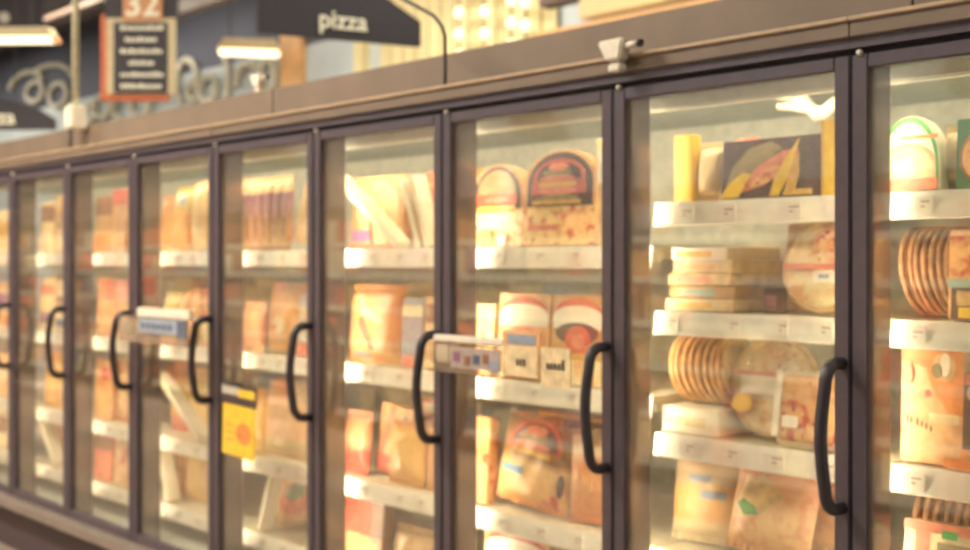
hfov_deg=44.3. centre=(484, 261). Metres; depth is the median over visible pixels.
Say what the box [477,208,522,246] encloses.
picture
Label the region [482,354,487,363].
picture
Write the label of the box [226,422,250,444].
picture
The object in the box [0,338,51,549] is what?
floor
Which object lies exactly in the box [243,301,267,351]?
bread bag
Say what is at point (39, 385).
shelf
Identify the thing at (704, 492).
bag
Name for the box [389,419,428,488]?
bag
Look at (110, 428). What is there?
shelf
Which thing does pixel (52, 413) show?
shelf
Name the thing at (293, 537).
shelf
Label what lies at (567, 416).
carton
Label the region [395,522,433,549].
bag
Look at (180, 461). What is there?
carton
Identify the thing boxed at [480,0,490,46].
string
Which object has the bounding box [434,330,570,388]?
label
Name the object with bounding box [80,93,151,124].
scroll
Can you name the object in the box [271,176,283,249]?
pack
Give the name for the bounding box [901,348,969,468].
bag
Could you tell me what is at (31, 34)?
strip light
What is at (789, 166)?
carton
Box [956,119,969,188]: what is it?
carton
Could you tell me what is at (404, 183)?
carton
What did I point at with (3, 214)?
carton
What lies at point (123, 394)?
bag
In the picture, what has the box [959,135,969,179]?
picture
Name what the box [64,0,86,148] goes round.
pole
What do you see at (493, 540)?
carton
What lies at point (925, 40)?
case
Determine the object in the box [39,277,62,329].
carton
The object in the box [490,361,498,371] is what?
picture
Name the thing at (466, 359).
picture
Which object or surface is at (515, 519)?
shelf
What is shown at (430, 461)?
bag
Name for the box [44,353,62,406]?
bag
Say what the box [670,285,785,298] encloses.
carton
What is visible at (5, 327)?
shelf
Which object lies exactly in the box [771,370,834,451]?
carton
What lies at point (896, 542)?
shelf
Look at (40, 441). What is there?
shelf
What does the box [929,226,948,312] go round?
pizza
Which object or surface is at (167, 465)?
carton
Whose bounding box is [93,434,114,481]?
carton
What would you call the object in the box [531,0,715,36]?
timber beam
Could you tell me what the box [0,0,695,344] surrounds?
wall
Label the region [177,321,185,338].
picture
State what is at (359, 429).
bag
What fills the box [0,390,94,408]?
shelf
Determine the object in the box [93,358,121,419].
carton
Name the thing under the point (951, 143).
bag
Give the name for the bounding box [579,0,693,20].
timber beam
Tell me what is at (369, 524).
carton
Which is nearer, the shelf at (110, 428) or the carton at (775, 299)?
the carton at (775, 299)
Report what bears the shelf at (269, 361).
attached to the case at (718, 70)
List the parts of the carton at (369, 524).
printed panel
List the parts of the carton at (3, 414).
printed panel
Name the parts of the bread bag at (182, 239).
printed panel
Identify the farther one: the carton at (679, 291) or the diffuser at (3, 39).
the diffuser at (3, 39)
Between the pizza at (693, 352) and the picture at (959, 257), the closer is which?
the picture at (959, 257)
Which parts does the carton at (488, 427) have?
printed panel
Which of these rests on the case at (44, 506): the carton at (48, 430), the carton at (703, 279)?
the carton at (48, 430)
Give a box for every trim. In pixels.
[279,35,305,86]
[354,42,369,71]
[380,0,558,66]
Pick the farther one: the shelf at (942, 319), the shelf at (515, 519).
the shelf at (515, 519)
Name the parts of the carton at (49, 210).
printed panel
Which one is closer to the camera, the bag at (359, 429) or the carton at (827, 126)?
the carton at (827, 126)
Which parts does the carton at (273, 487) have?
printed panel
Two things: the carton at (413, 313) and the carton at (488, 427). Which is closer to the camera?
the carton at (488, 427)
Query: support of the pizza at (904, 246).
on the case at (925, 40)
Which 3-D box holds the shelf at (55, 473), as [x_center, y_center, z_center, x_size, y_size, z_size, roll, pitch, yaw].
[-2.068,1.206,6.861,0.650,0.048,0.748,0,0,-42]
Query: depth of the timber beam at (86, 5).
18.11 m
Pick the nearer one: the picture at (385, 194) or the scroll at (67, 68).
the picture at (385, 194)
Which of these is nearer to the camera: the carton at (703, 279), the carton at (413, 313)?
the carton at (703, 279)
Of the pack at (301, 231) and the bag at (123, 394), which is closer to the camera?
the pack at (301, 231)
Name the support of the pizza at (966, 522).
on the case at (925, 40)
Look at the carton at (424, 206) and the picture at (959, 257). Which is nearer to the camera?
the picture at (959, 257)
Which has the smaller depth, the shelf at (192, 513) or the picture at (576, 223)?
the picture at (576, 223)
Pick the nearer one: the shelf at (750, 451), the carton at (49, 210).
the shelf at (750, 451)
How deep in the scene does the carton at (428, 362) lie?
4.44 m
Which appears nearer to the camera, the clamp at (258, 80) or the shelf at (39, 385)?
the clamp at (258, 80)
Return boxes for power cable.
[402,0,446,84]
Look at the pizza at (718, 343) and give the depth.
3.48 m
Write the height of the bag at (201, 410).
0.329 m
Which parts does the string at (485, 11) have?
cord, bulb, bulb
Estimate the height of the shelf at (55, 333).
0.048 m
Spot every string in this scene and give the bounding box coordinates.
[454,0,464,51]
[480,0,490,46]
[506,0,517,41]
[520,0,530,37]
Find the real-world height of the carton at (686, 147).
0.200 m
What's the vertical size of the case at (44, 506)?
2.425 m
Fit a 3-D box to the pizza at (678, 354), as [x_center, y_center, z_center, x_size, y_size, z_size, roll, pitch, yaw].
[0.646,0.321,3.631,0.045,0.208,0.210,0,0,45]
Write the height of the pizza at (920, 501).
0.279 m
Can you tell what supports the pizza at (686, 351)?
on the carton at (700, 418)
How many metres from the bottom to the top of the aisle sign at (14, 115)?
2.990 m
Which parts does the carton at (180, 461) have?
printed panel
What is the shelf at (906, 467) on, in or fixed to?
attached to the case at (925, 40)
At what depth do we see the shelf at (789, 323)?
3.30 m
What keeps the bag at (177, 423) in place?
on the case at (44, 506)
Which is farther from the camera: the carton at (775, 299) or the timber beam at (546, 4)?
the timber beam at (546, 4)
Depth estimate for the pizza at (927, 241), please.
2.99 m
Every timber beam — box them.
[44,0,104,25]
[179,0,237,18]
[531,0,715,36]
[539,0,578,9]
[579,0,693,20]
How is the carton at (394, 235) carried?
on the case at (718, 70)
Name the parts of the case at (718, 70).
post, door, price rail, handle, price rail, price rail, price rail, post, door, price rail, price rail, price rail, handle, post, door, header frame, price rail, price rail, price rail, canopy panel, handle, post, panel, door, price rail, price rail, price rail, handle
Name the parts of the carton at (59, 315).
printed panel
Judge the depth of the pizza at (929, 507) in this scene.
3.07 m
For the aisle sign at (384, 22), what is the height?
3.004 m
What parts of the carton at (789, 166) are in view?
printed panel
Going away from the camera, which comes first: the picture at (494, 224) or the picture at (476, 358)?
the picture at (476, 358)
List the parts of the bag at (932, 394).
printed panel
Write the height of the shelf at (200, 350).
0.048 m
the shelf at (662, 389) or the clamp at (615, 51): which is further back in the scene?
the shelf at (662, 389)
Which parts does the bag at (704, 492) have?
printed panel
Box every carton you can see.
[0,211,7,253]
[0,282,7,324]
[0,352,7,396]
[0,410,7,449]
[38,419,62,465]
[39,201,57,252]
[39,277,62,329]
[53,423,62,449]
[55,196,62,252]
[55,279,62,330]
[93,196,112,252]
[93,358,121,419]
[93,433,94,463]
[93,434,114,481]
[96,278,117,335]
[110,189,127,251]
[113,438,127,486]
[115,278,127,337]
[160,371,207,440]
[160,449,180,501]
[173,453,187,496]
[200,289,207,345]
[257,476,283,530]
[277,480,306,526]
[297,292,306,355]
[346,175,411,247]
[346,491,393,549]
[349,174,411,248]
[375,401,414,473]
[400,178,424,247]
[401,298,425,367]
[408,174,433,247]
[421,395,481,479]
[423,296,433,368]
[425,168,484,204]
[477,165,527,247]
[477,303,499,375]
[477,414,499,503]
[484,529,554,549]
[496,293,553,380]
[523,150,597,246]
[537,408,601,510]
[551,294,601,386]
[597,139,601,245]
[662,401,753,436]
[665,297,763,311]
[668,273,782,285]
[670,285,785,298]
[671,247,778,259]
[673,260,783,272]
[674,134,700,201]
[720,133,820,199]
[736,137,763,140]
[764,288,786,312]
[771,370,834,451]
[787,224,834,311]
[821,119,834,194]
[904,517,969,549]
[948,230,969,319]
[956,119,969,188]
[960,372,969,470]
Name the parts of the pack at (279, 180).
printed panel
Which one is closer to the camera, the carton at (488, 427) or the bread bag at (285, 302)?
the carton at (488, 427)
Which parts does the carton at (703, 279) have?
printed panel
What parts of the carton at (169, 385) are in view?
printed panel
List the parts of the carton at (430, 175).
printed panel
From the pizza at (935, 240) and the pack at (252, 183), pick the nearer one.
the pizza at (935, 240)
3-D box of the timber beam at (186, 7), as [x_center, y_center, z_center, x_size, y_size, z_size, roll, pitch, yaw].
[-2.063,-3.320,13.511,0.160,0.180,6.700,0,0,-42]
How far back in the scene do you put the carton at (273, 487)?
5.19 m
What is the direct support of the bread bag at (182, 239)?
on the case at (44, 506)
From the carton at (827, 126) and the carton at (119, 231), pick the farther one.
the carton at (119, 231)
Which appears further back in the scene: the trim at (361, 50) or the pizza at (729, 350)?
the trim at (361, 50)
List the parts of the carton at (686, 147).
printed panel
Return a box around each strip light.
[0,0,60,43]
[217,0,282,58]
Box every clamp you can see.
[250,73,269,91]
[598,37,643,72]
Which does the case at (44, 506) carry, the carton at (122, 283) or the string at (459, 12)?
the carton at (122, 283)
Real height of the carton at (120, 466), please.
0.262 m
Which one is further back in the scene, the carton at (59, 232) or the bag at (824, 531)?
the carton at (59, 232)
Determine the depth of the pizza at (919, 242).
3.01 m
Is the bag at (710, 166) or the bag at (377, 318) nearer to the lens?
the bag at (710, 166)
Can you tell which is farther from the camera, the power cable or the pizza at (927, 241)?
the power cable
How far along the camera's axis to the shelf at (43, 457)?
7.34 m
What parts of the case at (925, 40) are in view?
post, header frame, canopy panel, price rail, price rail, price rail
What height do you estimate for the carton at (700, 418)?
0.075 m
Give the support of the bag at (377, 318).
on the case at (718, 70)
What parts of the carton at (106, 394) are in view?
printed panel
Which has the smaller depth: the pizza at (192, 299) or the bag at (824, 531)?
the bag at (824, 531)
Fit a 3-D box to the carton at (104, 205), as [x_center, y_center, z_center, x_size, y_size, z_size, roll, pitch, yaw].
[-2.050,-0.202,6.458,0.070,0.302,0.200,0,0,-42]
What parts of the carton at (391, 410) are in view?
printed panel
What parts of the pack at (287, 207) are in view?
printed panel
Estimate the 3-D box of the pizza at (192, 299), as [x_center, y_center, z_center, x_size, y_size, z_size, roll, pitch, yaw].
[-1.419,0.258,5.775,0.074,0.278,0.281,0,0,-41]
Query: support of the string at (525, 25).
hanging from the ceiling
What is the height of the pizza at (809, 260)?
0.258 m
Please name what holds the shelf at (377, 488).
attached to the case at (718, 70)
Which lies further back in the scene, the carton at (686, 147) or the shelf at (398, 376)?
the shelf at (398, 376)
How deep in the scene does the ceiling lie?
21.79 m
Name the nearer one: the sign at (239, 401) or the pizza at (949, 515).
the pizza at (949, 515)
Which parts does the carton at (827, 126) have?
printed panel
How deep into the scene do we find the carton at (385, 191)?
4.72 m
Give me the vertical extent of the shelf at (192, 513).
0.048 m
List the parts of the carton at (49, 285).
printed panel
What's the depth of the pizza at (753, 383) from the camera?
3.38 m
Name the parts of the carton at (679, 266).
printed panel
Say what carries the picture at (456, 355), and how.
attached to the label
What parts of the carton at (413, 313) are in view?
foot panel, printed panel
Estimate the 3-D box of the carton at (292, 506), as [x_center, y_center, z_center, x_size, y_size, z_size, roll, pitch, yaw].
[-0.802,1.032,5.199,0.064,0.292,0.382,0,0,-42]
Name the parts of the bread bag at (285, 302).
printed panel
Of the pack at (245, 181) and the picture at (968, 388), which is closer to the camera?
the picture at (968, 388)
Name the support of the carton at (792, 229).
on the case at (718, 70)
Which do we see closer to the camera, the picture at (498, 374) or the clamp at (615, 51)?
the clamp at (615, 51)
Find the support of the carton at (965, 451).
on the case at (925, 40)
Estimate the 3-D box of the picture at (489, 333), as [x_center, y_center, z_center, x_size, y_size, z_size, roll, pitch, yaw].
[-0.029,0.316,4.200,0.001,0.160,0.160,5,-3,-42]
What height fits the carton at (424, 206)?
0.280 m
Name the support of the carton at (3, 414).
on the case at (44, 506)
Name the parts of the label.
rail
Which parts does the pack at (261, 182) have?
printed panel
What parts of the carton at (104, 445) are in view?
printed panel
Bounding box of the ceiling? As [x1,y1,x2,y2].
[0,0,104,50]
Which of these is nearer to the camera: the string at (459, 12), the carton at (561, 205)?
the carton at (561, 205)
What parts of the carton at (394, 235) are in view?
printed panel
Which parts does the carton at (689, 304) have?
printed panel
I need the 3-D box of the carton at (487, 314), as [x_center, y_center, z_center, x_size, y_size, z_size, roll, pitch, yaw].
[-0.009,0.273,4.219,0.067,0.252,0.170,0,0,-42]
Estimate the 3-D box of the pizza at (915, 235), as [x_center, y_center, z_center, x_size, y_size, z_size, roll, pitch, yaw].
[1.163,0.025,3.095,0.050,0.234,0.235,0,0,43]
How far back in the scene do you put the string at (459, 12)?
14.06 m
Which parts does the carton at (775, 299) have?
printed panel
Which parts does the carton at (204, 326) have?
printed panel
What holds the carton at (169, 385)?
on the case at (44, 506)
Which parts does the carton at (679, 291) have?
printed panel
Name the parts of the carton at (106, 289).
printed panel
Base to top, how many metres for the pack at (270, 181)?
0.325 m
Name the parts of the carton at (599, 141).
printed panel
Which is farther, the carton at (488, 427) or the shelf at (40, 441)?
the shelf at (40, 441)
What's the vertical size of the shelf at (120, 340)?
0.048 m
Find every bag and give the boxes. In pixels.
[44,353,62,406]
[60,378,62,407]
[117,359,127,422]
[160,196,174,251]
[162,292,182,342]
[171,375,190,431]
[172,186,195,251]
[184,456,207,503]
[187,366,207,432]
[191,180,207,250]
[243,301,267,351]
[248,386,267,451]
[264,380,306,460]
[268,282,306,353]
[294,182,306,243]
[346,409,372,475]
[349,284,407,364]
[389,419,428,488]
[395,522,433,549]
[427,422,433,489]
[496,407,580,518]
[570,428,601,524]
[672,459,740,545]
[697,141,722,200]
[726,468,819,549]
[811,482,834,549]
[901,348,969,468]
[946,126,956,189]
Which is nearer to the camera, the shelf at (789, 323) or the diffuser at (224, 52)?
the shelf at (789, 323)
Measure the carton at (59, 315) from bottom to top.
0.302 m
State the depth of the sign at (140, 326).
5.21 m
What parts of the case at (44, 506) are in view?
handle, door, price rail, price rail, price rail, price rail, post, canopy panel, door, kick panel, handle, price rail, price rail, price rail, price rail, post, door, header frame, handle, price rail, price rail, price rail, price rail, post, canopy panel, door, handle, price rail, price rail, price rail, price rail, panel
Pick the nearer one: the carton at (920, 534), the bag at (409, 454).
the carton at (920, 534)
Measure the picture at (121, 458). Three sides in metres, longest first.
0.180 x 0.180 x 0.001 m
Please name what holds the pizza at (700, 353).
on the carton at (700, 418)
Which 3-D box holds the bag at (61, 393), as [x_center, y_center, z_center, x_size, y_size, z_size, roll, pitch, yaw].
[-2.380,0.699,6.847,0.081,0.299,0.220,0,0,-42]
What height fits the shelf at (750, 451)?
0.048 m
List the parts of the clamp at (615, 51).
stem, knob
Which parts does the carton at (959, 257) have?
foot panel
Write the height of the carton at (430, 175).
0.302 m
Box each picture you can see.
[115,445,127,479]
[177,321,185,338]
[203,294,207,313]
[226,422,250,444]
[356,181,398,242]
[453,352,459,360]
[463,356,469,365]
[473,355,479,364]
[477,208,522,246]
[477,329,492,375]
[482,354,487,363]
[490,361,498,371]
[496,327,542,380]
[523,201,595,245]
[541,475,564,511]
[571,360,601,386]
[949,236,969,278]
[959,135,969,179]
[967,387,969,464]
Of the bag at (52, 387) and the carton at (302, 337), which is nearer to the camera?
the carton at (302, 337)
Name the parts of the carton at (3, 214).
printed panel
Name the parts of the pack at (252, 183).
printed panel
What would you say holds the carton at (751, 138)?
on the case at (718, 70)
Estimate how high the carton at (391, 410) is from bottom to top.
0.290 m
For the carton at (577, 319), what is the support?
on the case at (718, 70)
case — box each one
[0,89,372,549]
[210,0,969,549]
[848,0,969,549]
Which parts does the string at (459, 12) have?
bulb, bulb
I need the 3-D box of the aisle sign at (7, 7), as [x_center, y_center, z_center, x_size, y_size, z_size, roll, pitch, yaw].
[-6.185,-3.865,15.017,1.306,1.870,0.064,0,0,0]
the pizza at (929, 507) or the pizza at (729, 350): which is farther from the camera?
the pizza at (729, 350)
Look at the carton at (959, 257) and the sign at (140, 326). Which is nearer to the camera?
the carton at (959, 257)
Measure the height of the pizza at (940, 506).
0.279 m
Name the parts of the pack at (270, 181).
printed panel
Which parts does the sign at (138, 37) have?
text panel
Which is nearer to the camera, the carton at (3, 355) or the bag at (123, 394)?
the bag at (123, 394)
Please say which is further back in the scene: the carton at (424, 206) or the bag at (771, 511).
the carton at (424, 206)
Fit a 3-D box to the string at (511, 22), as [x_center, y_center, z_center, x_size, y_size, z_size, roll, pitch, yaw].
[0.305,-3.250,13.437,0.132,2.600,0.132,0,0,-42]
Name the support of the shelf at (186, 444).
attached to the case at (44, 506)
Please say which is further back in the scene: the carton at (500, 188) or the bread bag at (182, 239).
the bread bag at (182, 239)
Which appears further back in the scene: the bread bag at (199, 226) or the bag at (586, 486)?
the bread bag at (199, 226)
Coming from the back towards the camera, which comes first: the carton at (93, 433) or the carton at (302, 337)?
the carton at (93, 433)
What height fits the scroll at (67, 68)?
0.945 m
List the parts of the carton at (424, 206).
printed panel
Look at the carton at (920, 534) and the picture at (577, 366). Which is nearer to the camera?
the carton at (920, 534)
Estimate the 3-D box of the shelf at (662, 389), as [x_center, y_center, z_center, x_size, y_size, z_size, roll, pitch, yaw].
[0.492,0.426,4.053,0.650,0.048,0.748,0,0,-42]
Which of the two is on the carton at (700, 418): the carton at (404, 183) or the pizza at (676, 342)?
the pizza at (676, 342)
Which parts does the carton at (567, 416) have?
printed panel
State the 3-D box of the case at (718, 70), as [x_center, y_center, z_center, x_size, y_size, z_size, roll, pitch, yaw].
[0.158,0.438,4.262,1.022,2.425,3.040,0,0,-42]
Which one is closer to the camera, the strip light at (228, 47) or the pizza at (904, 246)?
the pizza at (904, 246)
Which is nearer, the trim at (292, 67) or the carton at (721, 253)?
the carton at (721, 253)
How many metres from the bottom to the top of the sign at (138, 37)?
3.180 m
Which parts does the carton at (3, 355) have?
printed panel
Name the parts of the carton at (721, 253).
printed panel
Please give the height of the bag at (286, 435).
0.319 m
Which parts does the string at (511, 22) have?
cord, bulb, bulb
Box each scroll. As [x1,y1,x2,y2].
[7,62,71,108]
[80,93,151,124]
[175,56,230,104]
[232,58,277,89]
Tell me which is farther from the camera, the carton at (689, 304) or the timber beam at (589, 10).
the timber beam at (589, 10)
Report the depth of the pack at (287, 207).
5.12 m
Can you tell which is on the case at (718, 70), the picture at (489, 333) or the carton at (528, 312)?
the carton at (528, 312)
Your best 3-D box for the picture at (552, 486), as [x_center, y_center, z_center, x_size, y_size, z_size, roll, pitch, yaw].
[0.225,0.766,3.945,0.025,0.126,0.092,0,0,-44]
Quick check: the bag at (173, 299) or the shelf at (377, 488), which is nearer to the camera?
the shelf at (377, 488)
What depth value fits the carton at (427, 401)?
4.62 m
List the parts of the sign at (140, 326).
rail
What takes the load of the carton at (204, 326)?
on the case at (44, 506)
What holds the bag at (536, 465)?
on the case at (718, 70)
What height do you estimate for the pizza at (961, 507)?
0.279 m
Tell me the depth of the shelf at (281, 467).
5.03 m
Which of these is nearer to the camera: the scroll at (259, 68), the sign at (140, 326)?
the sign at (140, 326)
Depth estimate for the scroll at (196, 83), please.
19.14 m
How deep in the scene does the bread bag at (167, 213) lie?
5.94 m
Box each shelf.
[0,382,44,396]
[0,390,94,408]
[0,429,45,449]
[0,445,94,464]
[3,322,95,330]
[45,402,170,420]
[45,464,160,482]
[52,329,161,336]
[102,415,191,436]
[102,476,265,504]
[106,335,267,343]
[171,340,349,355]
[171,490,278,533]
[172,434,275,454]
[254,516,433,549]
[255,348,397,370]
[255,441,388,485]
[357,464,517,519]
[358,363,494,390]
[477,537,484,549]
[486,492,686,549]
[489,371,689,411]
[657,536,903,549]
[660,425,903,480]
[675,309,939,336]
[895,461,969,473]
[909,317,969,322]
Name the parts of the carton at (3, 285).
printed panel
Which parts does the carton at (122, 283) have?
printed panel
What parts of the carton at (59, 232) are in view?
printed panel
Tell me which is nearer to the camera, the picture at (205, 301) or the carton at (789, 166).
the carton at (789, 166)
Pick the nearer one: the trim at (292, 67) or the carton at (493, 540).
the carton at (493, 540)
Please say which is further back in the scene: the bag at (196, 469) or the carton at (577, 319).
the bag at (196, 469)
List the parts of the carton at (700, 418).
printed panel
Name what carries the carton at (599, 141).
on the case at (718, 70)
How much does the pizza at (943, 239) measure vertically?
0.234 m
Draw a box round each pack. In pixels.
[243,179,247,250]
[244,178,256,250]
[253,177,265,250]
[262,177,274,249]
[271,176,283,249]
[281,175,293,249]
[890,116,947,193]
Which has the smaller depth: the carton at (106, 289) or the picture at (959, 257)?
the picture at (959, 257)
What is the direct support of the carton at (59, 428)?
on the case at (44, 506)
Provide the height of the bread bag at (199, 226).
0.342 m
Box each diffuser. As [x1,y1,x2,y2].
[0,36,55,43]
[218,48,279,57]
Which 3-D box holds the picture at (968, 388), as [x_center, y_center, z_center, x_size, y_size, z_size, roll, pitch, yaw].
[1.194,0.392,2.820,0.006,0.217,0.115,5,-3,-42]
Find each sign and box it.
[0,0,43,26]
[0,0,56,129]
[101,0,178,101]
[119,307,193,347]
[221,381,256,460]
[256,0,420,46]
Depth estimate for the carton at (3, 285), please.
7.50 m
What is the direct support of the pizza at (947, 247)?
on the case at (925, 40)
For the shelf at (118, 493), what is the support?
attached to the case at (44, 506)
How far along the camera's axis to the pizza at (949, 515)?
3.03 m
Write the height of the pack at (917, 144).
0.193 m
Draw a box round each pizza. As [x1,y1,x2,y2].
[177,287,202,342]
[669,336,691,400]
[674,336,698,401]
[681,336,704,401]
[688,337,712,402]
[695,337,720,403]
[702,338,727,404]
[710,338,731,404]
[715,338,750,403]
[730,340,820,439]
[781,222,834,314]
[899,227,930,316]
[908,227,938,316]
[912,496,926,518]
[913,227,944,316]
[921,227,947,316]
[923,497,936,519]
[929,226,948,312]
[933,499,947,521]
[936,226,956,303]
[943,500,957,523]
[944,226,969,288]
[954,502,967,524]
[963,503,969,526]
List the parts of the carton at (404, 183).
printed panel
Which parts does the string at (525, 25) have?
bulb, bulb, cord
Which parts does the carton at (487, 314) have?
printed panel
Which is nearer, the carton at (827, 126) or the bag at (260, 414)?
the carton at (827, 126)

